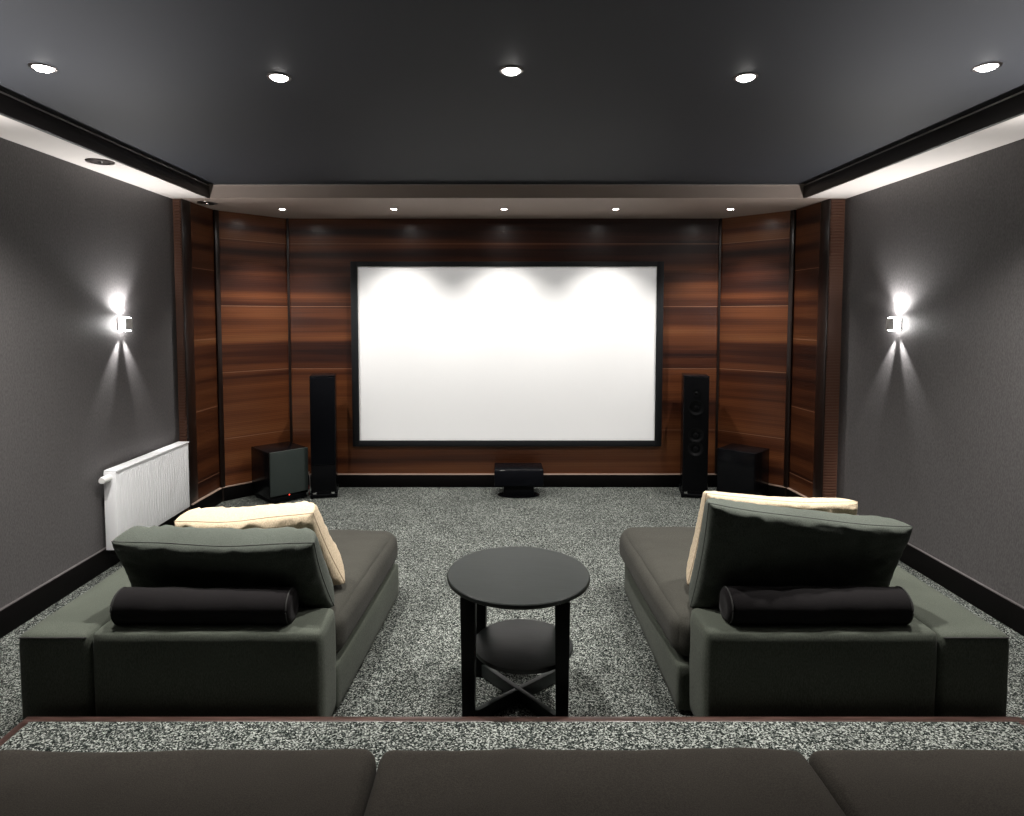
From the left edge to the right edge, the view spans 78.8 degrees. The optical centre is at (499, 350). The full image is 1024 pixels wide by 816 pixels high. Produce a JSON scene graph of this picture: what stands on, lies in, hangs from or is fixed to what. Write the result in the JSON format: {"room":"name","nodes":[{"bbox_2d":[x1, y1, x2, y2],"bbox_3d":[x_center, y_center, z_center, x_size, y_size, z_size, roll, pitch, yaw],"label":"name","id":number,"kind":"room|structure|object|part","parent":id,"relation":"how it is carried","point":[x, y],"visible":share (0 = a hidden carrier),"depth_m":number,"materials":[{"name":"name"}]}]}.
{"room":"home theater","nodes":[
{"label":"home theater","id":0,"kind":"room"},
{"bbox_2d":[0,137,179,607],"bbox_3d":[-2.550,0.136,1.620,0.100,2.750,6.420,0,3,0],"label":"wall","id":1,"kind":"structure","parent":0,"point":[82,249],"depth_m":3.65,"materials":[{"name":"grey paint"}]},
{"bbox_2d":[0,510,183,637],"bbox_3d":[-2.490,1.442,1.692,0.020,0.135,6.420,0,3,0],"label":"baseboard","id":2,"kind":"structure","parent":1,"relation":"attached to","point":[31,605],"depth_m":3.48,"materials":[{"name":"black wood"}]},
{"bbox_2d":[117,317,132,330],"bbox_3d":[-2.470,-0.173,4.107,0.060,0.090,0.072,0,3,0],"label":"wall sconce","id":3,"kind":"object","parent":1,"relation":"attached to","point":[123,323],"visible":1,"depth_m":4.07,"materials":[{"name":"grey metal"}]},
{"bbox_3d":[-2.444,-0.173,4.107,0.008,0.080,0.072,0,3,0],"label":"plate","id":4,"kind":"part","parent":3,"relation":"part of","materials":[{"name":"grey metal"}]},
{"bbox_2d":[98,441,189,554],"bbox_3d":[-2.442,1.002,4.310,0.112,0.555,0.988,0,3,0],"label":"radiator","id":5,"kind":"object","parent":1,"relation":"attached to","point":[149,489],"visible":0.82,"depth_m":4.22,"materials":[{"name":"white metal"}]},
{"bbox_3d":[-2.432,0.794,3.847,0.046,0.046,0.086,0,3,0],"label":"thermostat knob","id":6,"kind":"part","parent":5,"relation":"part of","materials":[{"name":"white plastic"}]},
{"bbox_3d":[-2.428,0.979,4.351,0.077,0.502,0.900,0,3,0],"label":"panel","id":7,"kind":"part","parent":5,"relation":"part of","materials":[{"name":"white metal"}]},
{"bbox_2d":[190,202,219,499],"bbox_3d":[-2.447,0.073,5.080,0.050,2.494,0.494,0,3,2],"label":"wall","id":8,"kind":"structure","parent":0,"point":[202,233],"depth_m":5.11,"materials":[{"name":"brown wood"}]},
{"bbox_2d":[173,199,188,512],"bbox_3d":[-2.468,0.084,4.882,0.064,2.494,0.120,0,3,0],"label":"trim","id":9,"kind":"structure","parent":8,"relation":"attached to","point":[176,202],"depth_m":4.81,"materials":[{"name":"brown wood"}]},
{"bbox_2d":[180,199,197,509],"bbox_3d":[-2.430,0.084,4.886,0.012,2.494,0.132,0,3,0],"label":"trim","id":10,"kind":"structure","parent":8,"relation":"attached to","point":[185,205],"depth_m":4.87,"materials":[{"name":"black wood"}]},
{"bbox_2d":[219,211,289,485],"bbox_3d":[-2.203,0.046,5.574,0.050,2.494,0.648,3,4,44],"label":"wall","id":11,"kind":"structure","parent":0,"point":[253,251],"depth_m":5.54,"materials":[{"name":"brown wood"}]},
{"bbox_2d":[213,210,224,500],"bbox_3d":[-2.396,0.060,5.326,0.022,2.494,0.042,2,4,28],"label":"trim","id":12,"kind":"structure","parent":11,"relation":"attached to","point":[215,212],"depth_m":5.31,"materials":[{"name":"black wood"}]},
{"bbox_2d":[289,219,718,473],"bbox_3d":[0.038,0.033,5.812,3.993,2.494,0.050,0,3,0],"label":"wall","id":13,"kind":"structure","parent":0,"point":[321,251],"depth_m":5.75,"materials":[{"name":"brown wood"}]},
{"bbox_2d":[286,218,292,442],"bbox_3d":[-1.947,0.035,5.777,0.022,2.494,0.012,-1,3,-12],"label":"trim","id":14,"kind":"structure","parent":13,"relation":"attached to","point":[287,219],"depth_m":5.76,"materials":[{"name":"black wood"}]},
{"bbox_2d":[191,474,807,509],"bbox_3d":[0.046,1.247,5.374,4.957,0.118,0.957,0,3,0],"label":"baseboard","id":15,"kind":"structure","parent":13,"relation":"attached to","point":[244,490],"depth_m":5.83,"materials":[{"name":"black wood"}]},
{"bbox_2d":[350,261,663,446],"bbox_3d":[0.068,0.038,5.756,2.861,1.705,0.060,0,3,0],"label":"projection screen","id":16,"kind":"object","parent":13,"relation":"attached to","point":[445,353],"visible":1,"depth_m":5.74,"materials":[{"name":"white fabric"}]},
{"bbox_2d":[715,218,721,473],"bbox_3d":[2.024,0.035,5.777,0.022,2.494,0.012,1,3,12],"label":"trim","id":17,"kind":"structure","parent":13,"relation":"attached to","point":[720,219],"depth_m":5.76,"materials":[{"name":"black wood"}]},
{"bbox_2d":[0,0,1023,183],"bbox_3d":[0.070,-1.173,2.026,5.340,0.120,7.576,0,3,0],"label":"ceiling","id":18,"kind":"structure","parent":0,"point":[377,91],"depth_m":2.69,"materials":[{"name":"grey paint"}]},
{"bbox_2d":[28,63,57,72],"bbox_3d":[-1.840,-1.132,2.511,0.099,0.016,0.099,0,3,0],"label":"recessed light","id":19,"kind":"object","parent":18,"relation":"in","point":[41,67],"visible":1,"depth_m":2.50,"materials":[{"name":"silver metal"}]},
{"bbox_2d":[266,72,290,81],"bbox_3d":[-0.925,-1.137,2.611,0.099,0.016,0.099,0,3,0],"label":"recessed light","id":20,"kind":"object","parent":18,"relation":"in","point":[278,77],"visible":1,"depth_m":2.59,"materials":[{"name":"silver metal"}]},
{"bbox_2d":[499,66,523,75],"bbox_3d":[0.047,-1.134,2.541,0.099,0.016,0.099,0,3,0],"label":"recessed light","id":21,"kind":"object","parent":18,"relation":"in","point":[506,70],"visible":1,"depth_m":2.52,"materials":[{"name":"silver metal"}]},
{"bbox_2d":[0,90,1023,218],"bbox_3d":[0.070,-1.060,2.033,5.140,0.106,7.376,0,3,0],"label":"ceiling","id":22,"kind":"structure","parent":18,"relation":"attached to","point":[300,201],"depth_m":4.72,"materials":[{"name":"beige paint"}]},
{"bbox_2d":[85,158,114,164],"bbox_3d":[-2.312,-1.088,3.606,0.150,0.012,0.150,0,3,0],"label":"recessed light","id":23,"kind":"object","parent":22,"relation":"in","point":[97,161],"visible":1,"depth_m":3.59,"materials":[{"name":"silver metal"}]},
{"bbox_2d":[0,92,209,197],"bbox_3d":[-2.208,-1.024,1.536,0.022,0.089,6.380,0,3,0],"label":"trim","id":24,"kind":"structure","parent":22,"relation":"attached to","point":[11,108],"depth_m":3.35,"materials":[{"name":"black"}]},
{"bbox_2d":[197,201,217,204],"bbox_3d":[-2.310,-1.161,4.923,0.150,0.012,0.150,0,3,0],"label":"recessed light","id":25,"kind":"object","parent":22,"relation":"in","point":[198,202],"visible":1,"depth_m":4.91,"materials":[{"name":"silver metal"}]},
{"bbox_2d":[209,184,803,184],"bbox_3d":[0.051,-1.256,4.714,4.497,0.006,0.008,0,3,0],"label":"trim","id":26,"kind":"structure","parent":22,"relation":"attached to","point":[209,184],"depth_m":4.71,"materials":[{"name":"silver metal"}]},
{"bbox_2d":[803,91,1023,197],"bbox_3d":[2.311,-1.024,1.536,0.022,0.089,6.380,0,3,0],"label":"trim","id":27,"kind":"structure","parent":22,"relation":"attached to","point":[1013,107],"depth_m":3.35,"materials":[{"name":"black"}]},
{"bbox_2d":[733,72,757,81],"bbox_3d":[1.030,-1.137,2.611,0.099,0.016,0.099,0,3,0],"label":"recessed light","id":28,"kind":"object","parent":18,"relation":"in","point":[744,77],"visible":1,"depth_m":2.59,"materials":[{"name":"silver metal"}]},
{"bbox_2d":[972,62,1002,71],"bbox_3d":[1.955,-1.131,2.502,0.099,0.016,0.099,0,3,0],"label":"recessed light","id":29,"kind":"object","parent":18,"relation":"in","point":[984,67],"visible":1,"depth_m":2.49,"materials":[{"name":"silver metal"}]},
{"bbox_2d":[0,487,1023,738],"bbox_3d":[0.070,1.542,2.176,5.340,0.120,7.576,0,3,0],"label":"floor","id":30,"kind":"structure","parent":0,"point":[412,666],"depth_m":3.43,"materials":[{"name":"carpet"}]},
{"bbox_2d":[19,529,398,719],"bbox_3d":[-1.179,1.220,2.923,1.224,0.441,1.248,0,3,0],"label":"sofa","id":31,"kind":"object","parent":30,"relation":"on","point":[75,661],"visible":0.51,"depth_m":2.31,"materials":[{"name":"grey fabric"}]},
{"bbox_3d":[-1.650,1.220,2.899,0.279,0.421,1.193,0,3,0],"label":"armrest","id":32,"kind":"part","parent":31,"relation":"part of","materials":[{"name":"grey fabric"}]},
{"bbox_2d":[110,587,298,624],"bbox_3d":[-1.121,0.973,2.382,0.673,0.132,0.137,0,3,0],"label":"bolster cushion","id":33,"kind":"object","parent":31,"relation":"on","point":[129,605],"visible":1,"depth_m":2.33,"materials":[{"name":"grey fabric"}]},
{"bbox_3d":[-1.085,1.242,2.415,0.863,0.429,0.223,0,3,0],"label":"backrest","id":34,"kind":"part","parent":31,"relation":"part of","materials":[{"name":"grey fabric"}]},
{"bbox_2d":[111,525,333,607],"bbox_3d":[-1.117,0.869,2.540,0.891,0.350,0.294,0,3,4],"label":"cushion","id":35,"kind":"object","parent":31,"relation":"on","point":[165,555],"visible":0.77,"depth_m":2.43,"materials":[{"name":"grey fabric"}]},
{"bbox_2d":[174,501,344,585],"bbox_3d":[-1.030,0.831,2.727,0.712,0.370,0.275,0,3,4],"label":"cushion","id":36,"kind":"object","parent":31,"relation":"on","point":[304,514],"visible":0.47,"depth_m":2.63,"materials":[{"name":"fabric"}]},
{"bbox_2d":[298,529,397,652],"bbox_3d":[-1.042,1.116,3.006,0.950,0.216,1.067,0,3,0],"label":"seat cushion","id":37,"kind":"object","parent":31,"relation":"on","point":[368,557],"depth_m":2.96,"materials":[{"name":"grey fabric"}]},
{"bbox_3d":[-1.040,1.326,3.023,0.935,0.194,1.054,0,3,0],"label":"seat","id":38,"kind":"part","parent":31,"relation":"part of","materials":[{"name":"grey fabric"}]},
{"bbox_2d":[251,441,308,503],"bbox_3d":[-1.938,1.073,5.497,0.350,0.452,0.385,-3,4,-44],"label":"subwoofer","id":39,"kind":"object","parent":30,"relation":"on","point":[279,470],"visible":0.96,"depth_m":5.37,"materials":[{"name":"black paint"}]},
{"bbox_3d":[-1.812,1.043,5.365,0.344,0.377,0.022,-3,4,-44],"label":"panel","id":40,"kind":"part","parent":39,"relation":"part of","materials":[{"name":"grey fabric"}]},
{"bbox_2d":[309,373,338,498],"bbox_3d":[-1.575,0.754,5.587,0.236,1.078,0.291,-1,3,-12],"label":"tower speaker","id":41,"kind":"object","parent":30,"relation":"on","point":[323,390],"visible":1,"depth_m":5.45},
{"bbox_2d":[310,377,334,464],"bbox_3d":[-1.547,0.618,5.446,0.202,0.766,0.012,-1,3,-12],"label":"grille","id":42,"kind":"object","parent":41,"relation":"attached to","point":[322,389],"depth_m":5.44,"materials":[{"name":"black fabric"}]},
{"bbox_3d":[-1.547,1.122,5.477,0.206,0.227,0.006,-1,3,-12],"label":"panel","id":43,"kind":"part","parent":41,"relation":"part of","materials":[{"name":"black"}]},
{"bbox_2d":[0,722,1023,771],"bbox_3d":[0.085,1.507,0.361,3.540,0.150,3.755,0,3,0],"label":"platform","id":44,"kind":"object","parent":30,"relation":"on","point":[805,738],"visible":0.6,"depth_m":2.16,"materials":[{"name":"carpet"}]},
{"bbox_2d":[0,747,1023,815],"bbox_3d":[0.215,1.103,0.878,3.014,0.600,1.191,0,3,0],"label":"sectional sofa","id":45,"kind":"object","parent":44,"relation":"on","point":[742,781],"visible":1,"depth_m":1.33,"materials":[{"name":"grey fabric"}]},
{"bbox_2d":[0,749,375,815],"bbox_3d":[-0.784,1.033,0.980,1.016,0.205,0.978,0,3,0],"label":"seat cushion","id":46,"kind":"object","parent":45,"relation":"on","point":[327,782],"depth_m":1.33,"materials":[{"name":"grey fabric"}]},
{"bbox_2d":[364,747,845,815],"bbox_3d":[0.213,1.034,0.980,0.999,0.203,0.978,0,3,0],"label":"seat cushion","id":47,"kind":"object","parent":45,"relation":"on","point":[742,781],"depth_m":1.33,"materials":[{"name":"grey fabric"}]},
{"bbox_2d":[808,749,1023,815],"bbox_3d":[1.212,1.033,0.980,1.020,0.204,0.979,0,3,0],"label":"seat cushion","id":48,"kind":"object","parent":45,"relation":"on","point":[939,782],"depth_m":1.33,"materials":[{"name":"grey fabric"}]},
{"bbox_2d":[0,717,1023,745],"bbox_3d":[0.085,1.506,0.376,3.600,0.151,3.785,0,3,0],"label":"trim","id":49,"kind":"structure","parent":44,"relation":"attached to","point":[26,720],"depth_m":2.24,"materials":[{"name":"brown wood"}]},
{"bbox_2d":[447,546,589,716],"bbox_3d":[0.076,1.185,2.573,0.585,0.551,0.585,0,3,5],"label":"side table","id":50,"kind":"object","parent":30,"relation":"on","point":[510,577],"visible":0.96,"depth_m":2.49,"materials":[{"name":"black wood"}]},
{"bbox_3d":[-0.120,1.204,2.412,0.058,0.530,0.058,0,3,5],"label":"leg","id":51,"kind":"part","parent":50,"relation":"part of","materials":[{"name":"black wood"}]},
{"bbox_3d":[-0.086,1.184,2.770,0.058,0.530,0.058,0,3,5],"label":"leg","id":52,"kind":"part","parent":50,"relation":"part of","materials":[{"name":"black wood"}]},
{"bbox_2d":[476,619,572,674],"bbox_3d":[0.096,1.213,2.569,0.410,0.019,0.410,0,3,5],"label":"shelf","id":53,"kind":"object","parent":50,"relation":"attached to","point":[513,646],"depth_m":2.54,"materials":[{"name":"black wood"}]},
{"bbox_3d":[0.238,1.206,2.378,0.058,0.530,0.058,0,3,5],"label":"leg","id":54,"kind":"part","parent":50,"relation":"part of","materials":[{"name":"black wood"}]},
{"bbox_2d":[494,463,543,497],"bbox_3d":[0.168,1.166,5.608,0.434,0.254,0.290,0,3,0],"label":"speaker","id":55,"kind":"object","parent":30,"relation":"on","point":[518,480],"visible":1,"depth_m":5.47},
{"bbox_3d":[0.168,1.289,5.579,0.380,0.012,0.190,0,3,0],"label":"plate","id":56,"kind":"part","parent":55,"relation":"part of","materials":[{"name":"black paint"}]},
{"bbox_2d":[495,471,542,485],"bbox_3d":[0.168,1.122,5.465,0.424,0.134,0.010,0,3,0],"label":"grille","id":57,"kind":"object","parent":55,"relation":"attached to","point":[502,478],"depth_m":5.46,"materials":[{"name":"black fabric"}]},
{"bbox_2d":[679,373,709,497],"bbox_3d":[1.743,0.754,5.587,0.236,1.078,0.291,1,3,12],"label":"tower speaker","id":58,"kind":"object","parent":30,"relation":"on","point":[694,386],"visible":0.91,"depth_m":5.46},
{"bbox_2d":[717,443,768,495],"bbox_3d":[2.122,1.076,5.445,0.335,0.452,0.310,3,4,44],"label":"subwoofer","id":59,"kind":"object","parent":30,"relation":"on","point":[741,469],"visible":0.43,"depth_m":5.34,"materials":[{"name":"black paint"}]},
{"bbox_3d":[2.022,1.044,5.340,0.329,0.377,0.022,3,4,44],"label":"panel","id":60,"kind":"part","parent":59,"relation":"part of","materials":[{"name":"black fabric"}]},
{"bbox_2d":[619,527,1009,716],"bbox_3d":[1.285,1.219,2.948,1.226,0.441,1.297,0,3,0],"label":"sofa","id":61,"kind":"object","parent":30,"relation":"on","point":[949,661],"visible":0.56,"depth_m":2.31,"materials":[{"name":"grey fabric"}]},
{"bbox_2d":[619,527,695,656],"bbox_3d":[1.152,1.114,3.031,0.959,0.218,1.116,0,3,0],"label":"seat cushion","id":62,"kind":"object","parent":61,"relation":"on","point":[656,558],"depth_m":2.93,"materials":[{"name":"grey fabric"}]},
{"bbox_3d":[1.166,1.325,3.048,0.909,0.195,1.104,0,3,0],"label":"seat","id":63,"kind":"part","parent":61,"relation":"part of","materials":[{"name":"grey fabric"}]},
{"bbox_2d":[686,491,857,584],"bbox_3d":[1.193,0.802,2.722,0.787,0.421,0.267,0,3,-8],"label":"cushion","id":64,"kind":"object","parent":61,"relation":"on","point":[833,505],"visible":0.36,"depth_m":2.63,"materials":[{"name":"fabric"}]},
{"bbox_2d":[689,498,912,607],"bbox_3d":[1.215,0.805,2.521,0.884,0.467,0.343,-1,3,-9],"label":"cushion","id":65,"kind":"object","parent":61,"relation":"on","point":[740,543],"visible":0.84,"depth_m":2.43,"materials":[{"name":"grey fabric"}]},
{"bbox_3d":[1.193,1.242,2.415,0.873,0.429,0.224,0,3,0],"label":"backrest","id":66,"kind":"part","parent":61,"relation":"part of","materials":[{"name":"grey fabric"}]},
{"bbox_2d":[719,586,913,624],"bbox_3d":[1.202,0.970,2.382,0.693,0.134,0.140,0,3,0],"label":"bolster cushion","id":67,"kind":"object","parent":61,"relation":"on","point":[758,605],"visible":1,"depth_m":2.33,"materials":[{"name":"black fabric"}]},
{"bbox_3d":[1.760,1.220,2.899,0.273,0.421,1.193,0,3,0],"label":"armrest","id":68,"kind":"part","parent":61,"relation":"part of","materials":[{"name":"grey fabric"}]},
{"bbox_2d":[718,211,789,485],"bbox_3d":[2.281,0.046,5.574,0.050,2.494,0.650,-3,4,-45],"label":"wall","id":69,"kind":"structure","parent":0,"point":[755,248],"depth_m":5.54,"materials":[{"name":"brown wood"}]},
{"bbox_2d":[783,210,795,496],"bbox_3d":[2.476,0.060,5.326,0.022,2.494,0.042,-2,4,-28],"label":"trim","id":70,"kind":"structure","parent":69,"relation":"attached to","point":[792,212],"depth_m":5.31,"materials":[{"name":"black wood"}]},
{"bbox_2d":[789,202,820,497],"bbox_3d":[2.533,0.073,5.080,0.050,2.494,0.495,0,3,-4],"label":"wall","id":71,"kind":"structure","parent":0,"point":[807,238],"depth_m":5.12,"materials":[{"name":"brown wood"}]},
{"bbox_2d":[813,199,830,497],"bbox_3d":[2.521,0.084,4.886,0.012,2.494,0.132,0,3,0],"label":"trim","id":72,"kind":"structure","parent":71,"relation":"attached to","point":[825,219],"depth_m":4.87,"materials":[{"name":"black wood"}]},
{"bbox_2d":[823,199,844,497],"bbox_3d":[2.583,0.084,4.882,0.113,2.494,0.120,0,3,0],"label":"trim","id":73,"kind":"structure","parent":71,"relation":"attached to","point":[837,222],"depth_m":4.82,"materials":[{"name":"brown wood"}]},
{"bbox_2d":[836,139,1023,605],"bbox_3d":[2.690,0.136,1.620,0.100,2.750,6.420,0,3,0],"label":"wall","id":74,"kind":"structure","parent":0,"point":[931,423],"depth_m":3.73,"materials":[{"name":"grey paint"}]},
{"bbox_2d":[886,317,901,330],"bbox_3d":[2.610,-0.174,4.127,0.060,0.090,0.072,0,3,0],"label":"wall sconce","id":75,"kind":"object","parent":74,"relation":"attached to","point":[892,323],"visible":1,"depth_m":4.09,"materials":[{"name":"grey metal"}]},
{"bbox_3d":[2.584,-0.174,4.127,0.008,0.080,0.072,0,3,0],"label":"plate","id":76,"kind":"part","parent":75,"relation":"part of","materials":[{"name":"grey metal"}]},
{"bbox_2d":[857,514,1023,635],"bbox_3d":[2.630,1.442,1.692,0.020,0.135,6.420,0,3,0],"label":"baseboard","id":77,"kind":"structure","parent":74,"relation":"attached to","point":[1006,612],"depth_m":3.49,"materials":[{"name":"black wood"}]}
]}

